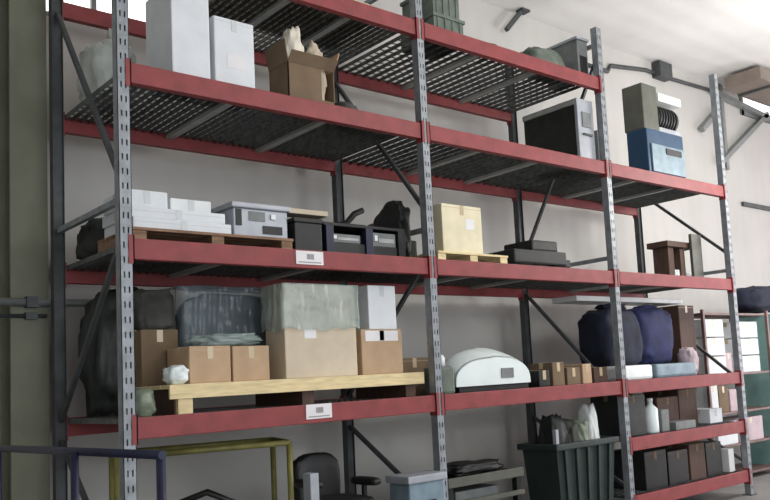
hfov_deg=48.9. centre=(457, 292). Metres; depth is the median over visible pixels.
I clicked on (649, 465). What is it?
carton
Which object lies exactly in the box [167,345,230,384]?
carton
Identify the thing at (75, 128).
beam
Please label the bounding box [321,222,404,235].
shelf
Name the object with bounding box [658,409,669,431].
tin
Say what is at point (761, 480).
floor
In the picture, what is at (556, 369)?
carton
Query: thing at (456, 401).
beam
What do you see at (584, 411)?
bag
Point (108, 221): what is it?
carton
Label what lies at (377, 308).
carton
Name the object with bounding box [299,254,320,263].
print
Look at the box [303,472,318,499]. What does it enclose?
metal stand
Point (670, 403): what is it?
carton
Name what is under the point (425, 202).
frame
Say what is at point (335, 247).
tray
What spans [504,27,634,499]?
frame
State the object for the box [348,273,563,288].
deck grating
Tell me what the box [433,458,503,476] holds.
sheet
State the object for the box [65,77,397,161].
deck grating
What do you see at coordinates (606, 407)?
carton
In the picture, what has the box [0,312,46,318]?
conduit
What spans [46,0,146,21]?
window
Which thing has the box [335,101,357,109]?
packing wad
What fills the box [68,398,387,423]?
deck grating
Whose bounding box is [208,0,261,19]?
carton
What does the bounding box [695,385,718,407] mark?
carton
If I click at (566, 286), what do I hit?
deck grating
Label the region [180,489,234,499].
hose
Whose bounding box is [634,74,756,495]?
frame
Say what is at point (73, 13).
beam
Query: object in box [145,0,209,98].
carton
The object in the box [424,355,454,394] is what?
jerrycan
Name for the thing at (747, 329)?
carton
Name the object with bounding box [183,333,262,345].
film wad
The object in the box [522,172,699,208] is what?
deck grating
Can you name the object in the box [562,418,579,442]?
bag
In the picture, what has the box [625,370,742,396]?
beam
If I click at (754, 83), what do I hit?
air duct
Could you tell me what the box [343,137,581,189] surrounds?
deck grating
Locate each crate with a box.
[399,11,464,59]
[400,0,459,19]
[448,467,524,499]
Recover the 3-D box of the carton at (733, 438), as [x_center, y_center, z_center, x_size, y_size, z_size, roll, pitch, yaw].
[3.478,1.897,11.381,0.503,0.302,0.402,2,-8,-42]
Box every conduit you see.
[0,296,91,307]
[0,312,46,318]
[588,60,709,91]
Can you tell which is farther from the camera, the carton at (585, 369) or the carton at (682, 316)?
the carton at (682, 316)
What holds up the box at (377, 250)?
on the equipment rack
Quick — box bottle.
[645,398,658,433]
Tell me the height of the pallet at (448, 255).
0.095 m
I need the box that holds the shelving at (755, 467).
[694,309,769,472]
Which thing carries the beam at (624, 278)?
attached to the frame at (596, 69)
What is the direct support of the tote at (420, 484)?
on the floor
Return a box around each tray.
[322,242,364,253]
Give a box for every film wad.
[135,387,155,416]
[162,365,188,384]
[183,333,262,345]
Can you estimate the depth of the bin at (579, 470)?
8.12 m
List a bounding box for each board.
[552,295,682,305]
[594,130,599,159]
[688,234,703,276]
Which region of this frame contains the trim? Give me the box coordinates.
[741,202,769,210]
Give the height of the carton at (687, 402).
0.432 m
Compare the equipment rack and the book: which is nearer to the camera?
the equipment rack
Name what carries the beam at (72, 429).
attached to the frame at (120, 158)
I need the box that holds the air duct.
[724,66,769,104]
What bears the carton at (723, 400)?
on the shelving at (755, 467)
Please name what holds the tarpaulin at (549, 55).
on the deck grating at (467, 58)
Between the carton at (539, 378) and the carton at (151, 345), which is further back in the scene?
the carton at (539, 378)
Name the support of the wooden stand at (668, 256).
on the deck grating at (566, 286)
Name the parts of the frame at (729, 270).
post, post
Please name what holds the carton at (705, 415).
on the deck grating at (723, 422)
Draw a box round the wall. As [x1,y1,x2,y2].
[46,0,769,499]
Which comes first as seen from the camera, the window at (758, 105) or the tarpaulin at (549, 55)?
the tarpaulin at (549, 55)
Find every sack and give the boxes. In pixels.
[78,287,138,417]
[578,303,642,366]
[626,305,672,364]
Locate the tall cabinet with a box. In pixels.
[739,314,769,463]
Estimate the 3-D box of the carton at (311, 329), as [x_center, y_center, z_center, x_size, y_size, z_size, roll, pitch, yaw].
[-1.112,0.300,6.482,0.712,0.705,0.319,2,-8,-42]
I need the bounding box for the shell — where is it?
[445,348,530,393]
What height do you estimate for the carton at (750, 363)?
0.226 m
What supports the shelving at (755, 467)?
on the floor
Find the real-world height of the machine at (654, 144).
1.120 m
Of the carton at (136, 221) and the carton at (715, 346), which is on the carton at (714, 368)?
the carton at (715, 346)
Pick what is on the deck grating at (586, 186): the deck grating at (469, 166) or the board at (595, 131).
the board at (595, 131)
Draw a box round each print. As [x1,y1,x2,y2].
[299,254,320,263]
[309,407,329,417]
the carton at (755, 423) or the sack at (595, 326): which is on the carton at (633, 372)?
the sack at (595, 326)
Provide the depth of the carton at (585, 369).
8.45 m
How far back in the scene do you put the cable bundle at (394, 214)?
7.18 m
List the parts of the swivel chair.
armrest, backrest, seat, armrest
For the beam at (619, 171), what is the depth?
9.57 m
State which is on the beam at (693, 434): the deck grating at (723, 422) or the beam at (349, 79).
the deck grating at (723, 422)
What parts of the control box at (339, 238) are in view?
label plate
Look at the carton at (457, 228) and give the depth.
7.44 m
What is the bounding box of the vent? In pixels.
[666,148,681,157]
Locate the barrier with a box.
[0,445,166,499]
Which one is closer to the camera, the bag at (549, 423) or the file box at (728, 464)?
the bag at (549, 423)
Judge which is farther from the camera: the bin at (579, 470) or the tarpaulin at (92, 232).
the bin at (579, 470)
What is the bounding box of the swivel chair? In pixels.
[293,452,380,499]
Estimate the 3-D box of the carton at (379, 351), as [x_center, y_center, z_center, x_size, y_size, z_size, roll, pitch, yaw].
[-0.710,0.491,6.902,0.413,0.362,0.322,2,-8,-42]
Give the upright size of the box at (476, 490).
0.190 m
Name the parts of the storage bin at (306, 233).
lid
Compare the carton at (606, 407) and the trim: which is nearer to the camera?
the carton at (606, 407)
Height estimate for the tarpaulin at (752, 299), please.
0.400 m
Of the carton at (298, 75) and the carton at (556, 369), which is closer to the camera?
the carton at (298, 75)
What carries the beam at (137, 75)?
attached to the frame at (120, 158)
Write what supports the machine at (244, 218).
on the pallet at (138, 232)
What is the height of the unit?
0.300 m
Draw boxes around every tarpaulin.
[76,217,104,259]
[520,46,564,82]
[736,286,769,312]
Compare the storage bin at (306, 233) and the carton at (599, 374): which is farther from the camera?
the carton at (599, 374)
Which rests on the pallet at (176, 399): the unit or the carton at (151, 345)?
the carton at (151, 345)
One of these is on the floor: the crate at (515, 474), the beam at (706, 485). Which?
the crate at (515, 474)
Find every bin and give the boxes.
[287,217,322,250]
[517,430,618,499]
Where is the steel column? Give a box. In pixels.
[0,0,49,499]
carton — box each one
[102,205,224,228]
[103,189,166,216]
[104,217,230,237]
[134,329,177,386]
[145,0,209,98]
[167,198,210,212]
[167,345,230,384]
[194,15,254,104]
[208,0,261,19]
[230,345,269,381]
[243,0,321,34]
[261,283,359,379]
[264,38,338,104]
[300,0,369,46]
[356,329,402,374]
[358,285,396,329]
[402,357,427,394]
[433,203,482,253]
[528,370,549,387]
[530,362,564,385]
[564,364,591,383]
[564,367,580,384]
[590,393,646,437]
[591,367,607,382]
[614,448,667,490]
[643,388,697,423]
[644,396,678,420]
[652,448,688,484]
[655,442,706,479]
[656,305,698,374]
[690,440,722,476]
[694,319,723,338]
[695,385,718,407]
[696,338,724,356]
[697,408,722,423]
[698,356,726,373]
[702,353,732,371]
[702,420,737,445]
[713,322,757,338]
[717,386,728,412]
[722,415,763,441]
[724,338,758,355]
[728,388,737,410]
[731,355,760,371]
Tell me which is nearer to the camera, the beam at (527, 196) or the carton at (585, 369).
the carton at (585, 369)
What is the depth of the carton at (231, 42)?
6.09 m
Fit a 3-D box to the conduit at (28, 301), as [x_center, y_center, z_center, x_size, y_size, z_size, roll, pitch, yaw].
[-4.695,0.019,4.823,5.300,0.080,0.075,2,-8,-42]
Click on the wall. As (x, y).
(465, 322)
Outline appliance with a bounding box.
[522,98,595,158]
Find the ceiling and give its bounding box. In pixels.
[480,0,769,87]
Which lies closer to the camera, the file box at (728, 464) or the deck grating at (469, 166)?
the deck grating at (469, 166)
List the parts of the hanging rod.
rod, ceiling plate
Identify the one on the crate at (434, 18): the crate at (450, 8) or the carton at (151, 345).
the crate at (450, 8)
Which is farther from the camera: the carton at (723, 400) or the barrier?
the carton at (723, 400)
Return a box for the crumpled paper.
[281,26,303,57]
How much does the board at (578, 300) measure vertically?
0.060 m
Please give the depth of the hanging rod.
10.62 m
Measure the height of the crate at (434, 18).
0.220 m
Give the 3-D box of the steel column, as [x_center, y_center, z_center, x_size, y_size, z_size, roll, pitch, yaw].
[-3.317,-0.674,6.396,0.340,6.200,0.365,2,-8,-42]
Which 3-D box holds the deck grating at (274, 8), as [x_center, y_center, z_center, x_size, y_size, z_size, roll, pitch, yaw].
[-1.448,-2.252,7.135,1.706,0.064,1.273,2,-8,-42]
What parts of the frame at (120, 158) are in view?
post, post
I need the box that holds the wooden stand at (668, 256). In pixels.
[647,240,688,275]
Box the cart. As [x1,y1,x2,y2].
[109,437,293,499]
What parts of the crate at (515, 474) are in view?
leg, rail, rail, leg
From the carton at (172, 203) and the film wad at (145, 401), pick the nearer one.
the film wad at (145, 401)
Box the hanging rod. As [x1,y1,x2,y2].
[504,7,529,31]
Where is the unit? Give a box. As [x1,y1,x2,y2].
[489,240,570,267]
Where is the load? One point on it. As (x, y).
(207, 313)
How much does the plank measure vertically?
0.040 m
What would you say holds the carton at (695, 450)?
on the deck grating at (618, 493)
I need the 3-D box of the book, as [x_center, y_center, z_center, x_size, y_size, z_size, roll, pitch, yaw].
[2.505,1.497,9.538,0.400,0.090,0.200,2,-8,-42]
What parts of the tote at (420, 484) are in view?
lid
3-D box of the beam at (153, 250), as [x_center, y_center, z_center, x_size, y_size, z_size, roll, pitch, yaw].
[-1.171,-0.243,6.203,2.525,0.186,0.080,2,-8,-42]
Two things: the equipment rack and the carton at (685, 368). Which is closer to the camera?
the equipment rack
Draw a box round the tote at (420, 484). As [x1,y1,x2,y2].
[385,470,446,499]
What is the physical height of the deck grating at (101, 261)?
0.064 m
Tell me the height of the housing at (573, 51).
0.450 m
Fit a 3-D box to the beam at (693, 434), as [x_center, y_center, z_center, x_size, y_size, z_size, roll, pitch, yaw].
[2.596,1.589,9.385,2.331,0.186,0.080,2,-8,-42]
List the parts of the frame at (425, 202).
post, post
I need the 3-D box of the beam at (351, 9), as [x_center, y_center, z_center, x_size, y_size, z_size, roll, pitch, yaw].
[-1.287,-2.298,6.404,2.525,0.186,0.080,2,-8,-42]
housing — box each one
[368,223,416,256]
[546,36,588,90]
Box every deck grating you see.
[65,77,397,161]
[66,246,377,281]
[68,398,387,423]
[208,0,397,66]
[339,34,580,112]
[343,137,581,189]
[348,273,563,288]
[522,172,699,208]
[528,282,683,294]
[538,421,736,441]
[614,470,742,498]
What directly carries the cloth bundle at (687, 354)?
on the deck grating
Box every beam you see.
[63,0,267,66]
[64,112,335,175]
[65,262,339,289]
[67,396,344,440]
[125,57,424,143]
[128,234,432,278]
[132,392,439,444]
[288,0,419,40]
[338,65,511,124]
[342,158,516,201]
[347,280,523,299]
[421,19,601,93]
[426,121,608,177]
[433,256,616,286]
[441,379,624,414]
[521,188,637,218]
[528,289,643,298]
[609,160,725,199]
[617,269,734,292]
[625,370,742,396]
[629,419,746,454]
[634,468,751,499]
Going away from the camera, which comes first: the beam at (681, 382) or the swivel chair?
the swivel chair
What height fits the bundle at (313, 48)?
0.580 m
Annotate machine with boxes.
[211,201,289,237]
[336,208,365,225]
[622,83,685,177]
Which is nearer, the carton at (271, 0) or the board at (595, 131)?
the carton at (271, 0)
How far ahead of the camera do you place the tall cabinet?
12.47 m
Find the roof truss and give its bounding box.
[699,85,769,170]
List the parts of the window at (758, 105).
pane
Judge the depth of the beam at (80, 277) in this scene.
6.91 m
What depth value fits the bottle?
9.13 m
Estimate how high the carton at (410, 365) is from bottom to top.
0.342 m
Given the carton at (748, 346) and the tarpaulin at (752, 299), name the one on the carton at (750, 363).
the carton at (748, 346)
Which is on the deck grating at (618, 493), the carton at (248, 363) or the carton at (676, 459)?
the carton at (676, 459)
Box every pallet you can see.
[97,226,292,252]
[136,372,423,414]
[411,250,507,263]
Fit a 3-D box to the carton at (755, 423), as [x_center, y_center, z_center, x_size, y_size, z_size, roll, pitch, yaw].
[3.939,1.902,11.803,0.653,0.322,0.402,2,-8,-42]
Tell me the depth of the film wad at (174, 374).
5.59 m
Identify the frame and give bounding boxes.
[48,0,136,499]
[329,0,448,499]
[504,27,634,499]
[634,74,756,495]
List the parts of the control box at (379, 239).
label plate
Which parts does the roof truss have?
wall plate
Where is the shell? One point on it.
(477, 369)
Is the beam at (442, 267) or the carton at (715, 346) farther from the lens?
the carton at (715, 346)
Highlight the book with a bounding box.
[669,420,695,429]
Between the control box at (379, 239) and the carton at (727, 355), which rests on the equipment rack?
the control box at (379, 239)
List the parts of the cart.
rail, rail, rail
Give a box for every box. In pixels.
[322,234,359,244]
[360,233,395,247]
[374,247,397,255]
[453,483,498,499]
[721,448,734,471]
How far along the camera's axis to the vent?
9.97 m
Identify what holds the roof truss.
attached to the wall
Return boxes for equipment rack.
[321,222,405,256]
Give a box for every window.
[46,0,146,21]
[739,96,769,123]
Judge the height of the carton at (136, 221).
0.092 m
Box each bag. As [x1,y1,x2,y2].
[77,28,137,111]
[538,413,567,444]
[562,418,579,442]
[570,418,588,440]
[575,403,599,439]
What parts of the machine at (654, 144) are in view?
motor, panel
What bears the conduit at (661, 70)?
attached to the wall
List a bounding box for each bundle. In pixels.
[134,289,174,329]
[306,40,326,99]
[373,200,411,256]
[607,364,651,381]
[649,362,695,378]
[677,347,698,374]
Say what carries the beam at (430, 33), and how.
attached to the frame at (425, 202)
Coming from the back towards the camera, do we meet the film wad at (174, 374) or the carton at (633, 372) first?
the carton at (633, 372)
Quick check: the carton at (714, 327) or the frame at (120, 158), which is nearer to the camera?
the frame at (120, 158)
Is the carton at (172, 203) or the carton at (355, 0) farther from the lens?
the carton at (355, 0)
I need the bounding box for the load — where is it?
[175,293,265,346]
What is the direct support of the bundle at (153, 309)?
on the carton at (151, 345)
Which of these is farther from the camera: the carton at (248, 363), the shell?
the shell
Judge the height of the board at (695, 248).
0.600 m
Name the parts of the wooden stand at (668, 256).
leg, rail, leg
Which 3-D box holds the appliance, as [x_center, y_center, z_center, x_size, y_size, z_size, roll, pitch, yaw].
[1.096,-1.654,9.067,0.264,0.660,0.790,2,-8,-42]
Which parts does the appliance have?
lid, casing, panel, control plate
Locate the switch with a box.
[270,214,275,219]
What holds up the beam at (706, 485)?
attached to the frame at (596, 69)
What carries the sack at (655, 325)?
on the carton at (685, 368)
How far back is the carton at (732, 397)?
11.41 m
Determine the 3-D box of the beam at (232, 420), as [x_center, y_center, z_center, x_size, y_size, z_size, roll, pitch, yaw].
[-1.107,0.885,6.092,2.525,0.186,0.080,2,-8,-42]
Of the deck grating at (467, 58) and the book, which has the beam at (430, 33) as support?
the deck grating at (467, 58)
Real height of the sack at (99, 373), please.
0.950 m
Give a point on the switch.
(272, 216)
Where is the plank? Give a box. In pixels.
[287,208,327,218]
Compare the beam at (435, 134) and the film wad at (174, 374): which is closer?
the film wad at (174, 374)
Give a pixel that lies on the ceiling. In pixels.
(700, 39)
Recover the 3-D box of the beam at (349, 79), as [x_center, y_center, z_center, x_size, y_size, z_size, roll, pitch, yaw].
[-0.287,-2.093,9.062,2.491,0.186,0.080,2,-8,-42]
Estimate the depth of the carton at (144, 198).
5.64 m
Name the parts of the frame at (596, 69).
post, post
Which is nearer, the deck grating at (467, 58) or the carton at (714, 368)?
the deck grating at (467, 58)
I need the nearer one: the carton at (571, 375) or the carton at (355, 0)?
the carton at (355, 0)
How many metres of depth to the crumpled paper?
6.58 m
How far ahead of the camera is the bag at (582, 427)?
8.40 m
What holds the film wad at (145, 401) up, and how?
on the deck grating at (113, 419)
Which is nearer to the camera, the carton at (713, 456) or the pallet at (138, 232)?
the pallet at (138, 232)
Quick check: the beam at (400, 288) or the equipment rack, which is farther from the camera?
the beam at (400, 288)
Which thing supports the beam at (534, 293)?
attached to the frame at (596, 69)
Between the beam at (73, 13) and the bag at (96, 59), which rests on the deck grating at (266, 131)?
the bag at (96, 59)
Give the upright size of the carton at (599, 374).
0.162 m
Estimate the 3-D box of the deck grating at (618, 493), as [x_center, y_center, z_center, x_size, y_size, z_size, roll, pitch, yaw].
[2.191,2.206,9.806,2.262,0.064,1.273,2,-8,-42]
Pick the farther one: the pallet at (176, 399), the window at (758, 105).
the window at (758, 105)
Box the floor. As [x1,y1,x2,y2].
[677,462,769,499]
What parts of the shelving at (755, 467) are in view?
shelf, shelf, shelf, shelf, shelf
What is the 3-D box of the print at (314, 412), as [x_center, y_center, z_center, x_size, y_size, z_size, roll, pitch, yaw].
[-1.006,0.869,6.137,0.180,0.069,0.002,2,-8,-42]
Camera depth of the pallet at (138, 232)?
5.88 m
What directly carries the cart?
on the floor
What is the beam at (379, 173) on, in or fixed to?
attached to the frame at (425, 202)
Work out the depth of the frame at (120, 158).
5.68 m

